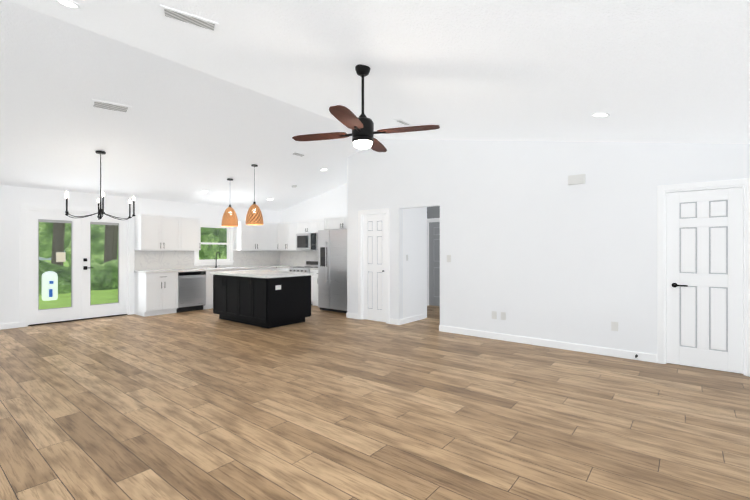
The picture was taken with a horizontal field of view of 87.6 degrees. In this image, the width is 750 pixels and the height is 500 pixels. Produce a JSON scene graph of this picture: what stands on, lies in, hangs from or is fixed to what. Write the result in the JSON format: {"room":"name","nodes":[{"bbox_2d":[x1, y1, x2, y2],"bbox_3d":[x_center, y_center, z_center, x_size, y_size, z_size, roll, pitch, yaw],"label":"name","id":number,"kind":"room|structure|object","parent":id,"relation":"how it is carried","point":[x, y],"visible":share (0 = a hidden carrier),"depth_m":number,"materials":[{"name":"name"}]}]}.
{"room":"living room","nodes":[
{"label":"living room","id":0,"kind":"room"},
{"bbox_2d":[0,185,279,323],"bbox_3d":[-5.338,0.121,7.893,0.120,2.440,8.540,0,0,39],"label":"wall","id":1,"kind":"structure","parent":0,"point":[12,198],"depth_m":7.07,"materials":[{"name":"paint"}]},
{"bbox_2d":[0,322,19,329],"bbox_3d":[-7.006,1.292,5.705,0.014,0.095,2.740,0,0,39],"label":"baseboard","id":2,"kind":"structure","parent":1,"relation":"attached to","point":[16,324],"depth_m":6.66,"materials":[{"name":"white wood"}]},
{"bbox_2d":[20,203,133,326],"bbox_3d":[-5.595,0.263,7.464,0.016,2.155,1.780,0,0,39],"label":"door frame","id":3,"kind":"structure","parent":1,"relation":"attached to","point":[23,206],"depth_m":6.85,"materials":[{"name":"white wood"}]},
{"bbox_2d":[26,208,128,326],"bbox_3d":[-5.637,0.302,7.498,0.137,2.077,1.624,0,0,39],"label":"doors","id":4,"kind":"structure","parent":1,"relation":"in","point":[81,308],"depth_m":7.43,"materials":[{"name":"white wood"}]},
{"bbox_2d":[134,214,165,249],"bbox_3d":[-4.757,-0.361,8.249,0.337,0.735,0.463,0,0,39],"label":"upper cabinet","id":5,"kind":"object","parent":1,"relation":"attached to","point":[154,232],"depth_m":8.13,"materials":[{"name":"white wood"}]},
{"bbox_2d":[166,216,185,249],"bbox_3d":[-4.521,-0.361,8.543,0.337,0.735,0.518,0,0,39],"label":"upper cabinet","id":6,"kind":"object","parent":1,"relation":"attached to","point":[175,226],"depth_m":8.51,"materials":[{"name":"white wood"}]},
{"bbox_2d":[186,218,200,249],"bbox_3d":[-4.273,-0.361,8.852,0.337,0.735,0.502,0,0,39],"label":"upper cabinet","id":7,"kind":"object","parent":1,"relation":"attached to","point":[193,225],"depth_m":8.82,"materials":[{"name":"white wood"}]},
{"bbox_2d":[134,251,279,270],"bbox_3d":[-3.860,0.222,9.628,0.008,0.416,3.737,0,0,39],"label":"tile backsplash","id":8,"kind":"structure","parent":1,"relation":"attached to","point":[152,260],"depth_m":9.00,"materials":[{"name":"white tile"}]},
{"bbox_2d":[197,225,229,260],"bbox_3d":[-3.975,-0.158,9.588,0.106,0.854,0.864,0,0,39],"label":"kitchen window","id":9,"kind":"structure","parent":1,"relation":"in","point":[227,244],"depth_m":9.67,"materials":[{"name":"white"}]},
{"bbox_2d":[194,223,233,264],"bbox_3d":[-3.915,-0.142,9.540,0.040,1.010,1.010,0,0,39],"label":"window frame","id":10,"kind":"structure","parent":1,"relation":"attached to","point":[231,261],"depth_m":9.60,"materials":[{"name":"white wood"}]},
{"bbox_2d":[234,222,257,249],"bbox_3d":[-3.322,-0.360,10.037,0.337,0.735,0.488,0,0,39],"label":"upper cabinet","id":11,"kind":"object","parent":1,"relation":"attached to","point":[245,236],"depth_m":9.89,"materials":[{"name":"white wood"}]},
{"bbox_2d":[258,222,265,249],"bbox_3d":[-3.071,-0.360,10.351,0.337,0.735,0.543,0,0,39],"label":"upper cabinet","id":12,"kind":"object","parent":1,"relation":"attached to","point":[261,228],"depth_m":10.24,"materials":[{"name":"white wood"}]},
{"bbox_2d":[266,223,277,249],"bbox_3d":[-2.849,-0.360,10.590,0.385,0.735,0.337,0,0,39],"label":"upper cabinet","id":13,"kind":"object","parent":1,"relation":"attached to","point":[271,228],"depth_m":10.47,"materials":[{"name":"white wood"}]},
{"bbox_2d":[0,0,383,210],"bbox_3d":[-3.073,-1.607,6.962,4.820,1.064,9.920,0,0,39],"label":"ceiling","id":14,"kind":"structure","parent":0,"point":[178,132],"depth_m":5.61,"materials":[{"name":"white paint"}]},
{"bbox_2d":[65,151,135,219],"bbox_3d":[-4.195,-0.988,5.978,0.971,1.035,0.952,0,0,39],"label":"chandelier","id":15,"kind":"object","parent":14,"relation":"hanging from","point":[101,212],"visible":1,"depth_m":5.97,"materials":[{"name":"black metal"}]},
{"bbox_2d":[90,99,130,113],"bbox_3d":[-3.284,-1.783,4.861,0.401,0.060,0.197,0,0,-41],"label":"ceiling vent","id":16,"kind":"object","parent":14,"relation":"in","point":[109,106],"visible":0.98,"depth_m":4.84,"materials":[{"name":"white metal"}]},
{"bbox_2d":[221,178,237,226],"bbox_3d":[-2.956,-0.966,7.971,0.326,0.964,0.326,0,0,39],"label":"pendant light","id":17,"kind":"object","parent":14,"relation":"hanging from","point":[229,218],"visible":1,"depth_m":7.87,"materials":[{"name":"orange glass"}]},
{"bbox_2d":[246,164,262,224],"bbox_3d":[-2.293,-1.051,7.439,0.326,1.134,0.326,0,0,39],"label":"pendant light","id":18,"kind":"object","parent":14,"relation":"hanging from","point":[254,216],"visible":0.98,"depth_m":7.35,"materials":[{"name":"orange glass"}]},
{"bbox_2d":[290,151,306,156],"bbox_3d":[-1.419,-1.774,7.249,0.148,0.037,0.300,0,0,39],"label":"ceiling vent","id":19,"kind":"object","parent":14,"relation":"in","point":[295,153],"visible":0.96,"depth_m":7.23,"materials":[{"name":"white metal"}]},
{"bbox_2d":[280,184,346,265],"bbox_3d":[-1.148,-0.265,9.930,3.870,3.214,0.120,0,0,39],"label":"wall","id":20,"kind":"structure","parent":0,"point":[331,203],"depth_m":10.08,"materials":[{"name":"paint"}]},
{"bbox_2d":[278,222,289,249],"bbox_3d":[-2.379,-0.360,10.593,0.478,0.735,0.379,0,0,39],"label":"upper cabinet","id":21,"kind":"object","parent":20,"relation":"attached to","point":[283,228],"depth_m":10.44,"materials":[{"name":"white wood"}]},
{"bbox_2d":[290,222,297,249],"bbox_3d":[-2.085,-0.360,10.384,0.471,0.735,0.337,0,0,39],"label":"upper cabinet","id":22,"kind":"object","parent":20,"relation":"attached to","point":[293,225],"depth_m":10.21,"materials":[{"name":"white wood"}]},
{"bbox_2d":[280,251,317,265],"bbox_3d":[-1.677,0.222,10.269,2.580,0.416,0.008,0,0,39],"label":"tile backsplash","id":23,"kind":"structure","parent":20,"relation":"attached to","point":[290,258],"depth_m":10.63,"materials":[{"name":"white tile"}]},
{"bbox_2d":[298,222,305,233],"bbox_3d":[-1.729,-0.578,10.098,0.442,0.300,0.337,0,0,39],"label":"upper cabinet","id":24,"kind":"object","parent":20,"relation":"attached to","point":[301,225],"depth_m":10.01,"materials":[{"name":"white wood"}]},
{"bbox_2d":[306,221,317,232],"bbox_3d":[-1.473,-0.578,9.893,0.442,0.300,0.337,0,0,39],"label":"upper cabinet","id":25,"kind":"object","parent":20,"relation":"attached to","point":[311,227],"depth_m":9.76,"materials":[{"name":"white wood"}]},
{"bbox_2d":[296,233,317,249],"bbox_3d":[-1.633,-0.208,9.956,0.760,0.429,0.440,0,0,39],"label":"microwave","id":26,"kind":"object","parent":25,"relation":"attached to","point":[306,241],"visible":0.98,"depth_m":9.77,"materials":[{"name":"silver metal"}]},
{"bbox_2d":[318,220,321,229],"bbox_3d":[-1.147,-0.360,9.632,0.394,0.735,0.337,0,0,39],"label":"upper cabinet","id":27,"kind":"object","parent":20,"relation":"attached to","point":[319,221],"depth_m":9.58,"materials":[{"name":"white wood"}]},
{"bbox_2d":[322,218,337,229],"bbox_3d":[-0.653,-0.593,8.941,0.613,0.270,0.797,0,0,39],"label":"upper cabinet","id":28,"kind":"object","parent":20,"relation":"attached to","point":[328,223],"depth_m":8.73,"materials":[{"name":"white wood"}]},
{"bbox_2d":[338,216,346,228],"bbox_3d":[-0.263,-0.594,8.628,0.614,0.270,0.797,0,0,39],"label":"upper cabinet","id":29,"kind":"object","parent":20,"relation":"attached to","point":[342,221],"depth_m":8.45,"materials":[{"name":"white wood"}]},
{"bbox_2d":[0,305,749,499],"bbox_3d":[-1.075,1.370,5.359,9.940,0.060,9.920,0,0,39],"label":"floor","id":30,"kind":"structure","parent":0,"point":[209,404],"depth_m":3.14,"materials":[{"name":"brown wood"}]},
{"bbox_2d":[134,272,177,315],"bbox_3d":[-4.602,0.906,8.232,0.597,0.870,0.630,0,0,39],"label":"base cabinet","id":31,"kind":"object","parent":30,"relation":"on","point":[155,292],"depth_m":8.01,"materials":[{"name":"white wood"}]},
{"bbox_2d":[146,265,285,271],"bbox_3d":[-3.629,0.452,9.433,0.612,0.040,3.752,0,0,39],"label":"countertop","id":32,"kind":"structure","parent":31,"relation":"on","point":[275,266],"depth_m":8.85,"materials":[{"name":"white stone"}]},
{"bbox_2d":[177,271,205,312],"bbox_3d":[-4.189,0.908,8.695,0.629,0.866,0.602,0,0,39],"label":"dishwasher","id":33,"kind":"object","parent":30,"relation":"on","point":[191,291],"visible":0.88,"depth_m":8.53,"materials":[{"name":"grey metal"}]},
{"bbox_2d":[203,268,241,308],"bbox_3d":[-3.735,0.907,9.312,0.597,0.870,0.920,0,0,39],"label":"base cabinet","id":34,"kind":"object","parent":30,"relation":"on","point":[209,277],"depth_m":8.85,"materials":[{"name":"white wood"}]},
{"bbox_2d":[242,268,273,270],"bbox_3d":[-3.196,0.907,9.985,0.597,0.870,1.045,0,0,39],"label":"base cabinet","id":35,"kind":"object","parent":30,"relation":"on","point":[243,269],"depth_m":9.84,"materials":[{"name":"white"}]},
{"bbox_2d":[213,274,313,328],"bbox_3d":[-2.184,0.906,7.455,1.764,0.870,1.032,0,0,39],"label":"kitchen island","id":36,"kind":"object","parent":30,"relation":"on","point":[266,299],"depth_m":6.96,"materials":[{"name":"painted wood"},{"name":"stone"}]},
{"bbox_2d":[210,270,305,277],"bbox_3d":[-2.176,0.451,7.472,1.820,0.040,1.059,0,0,39],"label":"island countertop","id":37,"kind":"structure","parent":36,"relation":"on","point":[249,273],"depth_m":7.16,"materials":[{"name":"white stone"}]},
{"bbox_2d":[278,268,309,271],"bbox_3d":[-2.206,0.907,10.315,0.575,0.870,0.597,0,0,39],"label":"base cabinet","id":38,"kind":"object","parent":30,"relation":"on","point":[279,269],"depth_m":10.04,"materials":[{"name":"white"}]},
{"bbox_2d":[289,260,317,304],"bbox_3d":[-1.711,0.807,9.857,0.760,1.070,0.673,0,0,39],"label":"range","id":39,"kind":"object","parent":30,"relation":"on","point":[310,264],"visible":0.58,"depth_m":9.83,"materials":[{"name":"silver metal"}]},
{"bbox_2d":[310,268,317,305],"bbox_3d":[-1.118,0.907,9.442,0.675,0.870,0.597,0,0,39],"label":"base cabinet","id":40,"kind":"object","parent":30,"relation":"on","point":[314,278],"depth_m":9.34,"materials":[{"name":"white wood"}]},
{"bbox_2d":[318,229,346,312],"bbox_3d":[-0.638,0.452,8.670,0.960,1.780,0.927,0,0,39],"label":"refrigerator","id":41,"kind":"object","parent":30,"relation":"on","point":[332,270],"visible":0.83,"depth_m":8.36,"materials":[{"name":"grey metal"}]},
{"bbox_2d":[8,0,749,142],"bbox_3d":[0.805,-1.610,3.853,5.120,1.063,9.920,0,0,39],"label":"ceiling","id":42,"kind":"structure","parent":0,"point":[674,71],"depth_m":3.13,"materials":[{"name":"white paint"}]},
{"bbox_2d":[55,0,81,8],"bbox_3d":[-2.409,-1.935,3.068,0.169,0.036,0.172,0,0,39],"label":"recessed light","id":43,"kind":"object","parent":42,"relation":"attached to","point":[70,4],"visible":0.98,"depth_m":3.07,"materials":[{"name":"white plastic"}]},
{"bbox_2d":[160,5,218,32],"bbox_3d":[-1.432,-1.785,3.027,0.402,0.072,0.198,0,0,-27],"label":"supply air vent","id":44,"kind":"object","parent":42,"relation":"attached to","point":[184,17],"visible":0.96,"depth_m":3.01,"materials":[{"name":"white metal"}]},
{"bbox_2d":[292,64,439,151],"bbox_3d":[-0.110,-1.290,3.548,1.030,0.735,1.030,0,0,-29],"label":"ceiling fan","id":45,"kind":"object","parent":42,"relation":"hanging from","point":[361,126],"visible":1,"depth_m":3.48,"materials":[{"name":"brown wood"}]},
{"bbox_2d":[393,119,412,124],"bbox_3d":[0.397,-1.813,5.555,0.148,0.036,0.300,0,0,39],"label":"supply air vent","id":46,"kind":"object","parent":42,"relation":"attached to","point":[401,121],"visible":0.98,"depth_m":5.51,"materials":[{"name":"white metal"}]},
{"bbox_2d":[591,112,609,116],"bbox_3d":[2.251,-1.349,3.903,0.169,0.036,0.172,0,0,39],"label":"recessed light","id":47,"kind":"object","parent":42,"relation":"attached to","point":[600,114],"visible":1,"depth_m":3.90,"materials":[{"name":"white plastic"}]},
{"bbox_2d":[403,207,423,318],"bbox_3d":[0.682,0.121,7.392,0.120,2.440,0.710,0,0,39],"label":"wall","id":48,"kind":"structure","parent":0,"point":[413,265],"depth_m":7.35,"materials":[{"name":"paint"}]},
{"bbox_2d":[398,314,423,324],"bbox_3d":[0.685,1.293,7.291,0.017,0.095,0.824,0,0,39],"label":"baseboard","id":49,"kind":"structure","parent":48,"relation":"attached to","point":[411,319],"depth_m":7.24,"materials":[{"name":"white wood"}]},
{"bbox_2d":[424,207,426,317],"bbox_3d":[0.544,0.121,8.035,1.140,2.440,0.120,0,0,39],"label":"wall","id":50,"kind":"structure","parent":0,"point":[425,262],"depth_m":7.68,"materials":[{"name":"paint"}]},
{"bbox_2d":[427,206,439,305],"bbox_3d":[1.877,0.122,9.042,1.960,2.440,0.120,0,0,39],"label":"wall","id":51,"kind":"structure","parent":0,"point":[433,212],"depth_m":9.42,"materials":[{"name":"paint"}]},
{"bbox_2d":[427,218,439,304],"bbox_3d":[1.599,0.293,9.255,0.884,2.097,0.136,0,0,39],"label":"door frame","id":52,"kind":"structure","parent":51,"relation":"attached to","point":[432,219],"depth_m":9.45,"materials":[{"name":"white wood"}]},
{"bbox_2d":[429,222,439,305],"bbox_3d":[1.572,0.333,9.236,0.738,2.002,0.090,0,0,39],"label":"bedroom door","id":53,"kind":"structure","parent":51,"relation":"in","point":[434,263],"depth_m":9.37,"materials":[{"name":"grey wood"}]},
{"bbox_2d":[347,139,749,362],"bbox_3d":[1.807,-0.350,5.958,5.950,3.380,0.120,0,0,39],"label":"wall","id":54,"kind":"structure","parent":0,"point":[533,244],"depth_m":5.48,"materials":[{"name":"white paint"}]},
{"bbox_2d":[346,313,357,318],"bbox_3d":[-0.443,1.294,7.678,0.314,0.095,0.017,0,0,39],"label":"baseboard","id":55,"kind":"structure","parent":54,"relation":"attached to","point":[349,315],"depth_m":7.68,"materials":[{"name":"white wood"}]},
{"bbox_2d":[358,208,388,323],"bbox_3d":[0.008,0.292,7.391,0.734,2.097,0.136,0,0,39],"label":"door frame","id":56,"kind":"structure","parent":54,"relation":"attached to","point":[384,211],"depth_m":7.53,"materials":[{"name":"white wood"}]},
{"bbox_2d":[363,214,385,321],"bbox_3d":[-0.011,0.332,7.367,0.570,2.002,0.086,0,0,39],"label":"pantry door","id":57,"kind":"structure","parent":54,"relation":"in","point":[374,267],"depth_m":7.38,"materials":[{"name":"white wood"}]},
{"bbox_2d":[492,311,496,318],"bbox_3d":[1.794,0.980,5.884,0.075,0.115,0.007,0,0,39],"label":"outlet","id":58,"kind":"object","parent":54,"relation":"attached to","point":[494,314],"visible":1,"depth_m":5.88,"materials":[{"name":"white plastic"}]},
{"bbox_2d":[501,312,505,319],"bbox_3d":[1.904,0.980,5.798,0.075,0.115,0.005,0,0,39],"label":"outlet","id":59,"kind":"object","parent":54,"relation":"attached to","point":[503,315],"visible":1,"depth_m":5.79,"materials":[{"name":"white plastic"}]},
{"bbox_2d":[439,325,656,362],"bbox_3d":[2.210,1.292,5.568,2.934,0.095,0.044,0,0,39],"label":"baseboard","id":60,"kind":"structure","parent":54,"relation":"attached to","point":[583,348],"depth_m":5.33,"materials":[{"name":"white wood"}]},
{"bbox_2d":[568,174,584,184],"bbox_3d":[2.663,-0.930,5.163,0.200,0.120,0.046,0,0,39],"label":"door chime","id":61,"kind":"object","parent":54,"relation":"attached to","point":[576,179],"visible":1,"depth_m":5.14,"materials":[{"name":"white plastic"}]},
{"bbox_2d":[611,321,617,330],"bbox_3d":[3.011,0.960,4.909,0.075,0.115,0.007,0,0,39],"label":"outlet","id":62,"kind":"object","parent":54,"relation":"attached to","point":[614,326],"visible":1,"depth_m":4.91,"materials":[{"name":"white plastic"}]},
{"bbox_2d":[658,178,749,376],"bbox_3d":[3.710,0.291,4.422,0.824,2.097,0.136,0,0,39],"label":"door frame","id":63,"kind":"structure","parent":54,"relation":"attached to","point":[744,184],"depth_m":4.43,"materials":[{"name":"white wood"}]},
{"bbox_2d":[666,188,742,373],"bbox_3d":[3.697,0.330,4.391,0.678,2.002,0.090,0,0,39],"label":"closet door","id":64,"kind":"structure","parent":54,"relation":"in","point":[704,278],"depth_m":4.39,"materials":[{"name":"white wood"}]},
{"label":"outside","id":65,"kind":"structure","parent":0,"visible":0},
{"bbox_2d":[39,259,199,308],"bbox_3d":[-28.604,1.551,35.584,70.830,0.310,100.000,0,0,39],"label":"lawn","id":66,"kind":"structure","parent":65,"point":[105,294],"depth_m":12.59,"materials":[{"name":"green plant"}]},
{"bbox_2d":[42,271,57,300],"bbox_3d":[-10.347,1.134,12.447,0.465,0.920,0.400,0,0,39],"label":"water tank","id":67,"kind":"object","parent":66,"relation":"on","point":[54,290],"depth_m":12.31,"materials":[{"name":"white plastic"}]},
{"bbox_2d":[39,222,226,294],"bbox_3d":[-14.991,-2.491,27.830,24.977,11.932,55.305,0,0,39],"label":"trees","id":68,"kind":"object","parent":66,"relation":"on","point":[52,250],"depth_m":18.09,"materials":[{"name":"green plant"}]}
]}

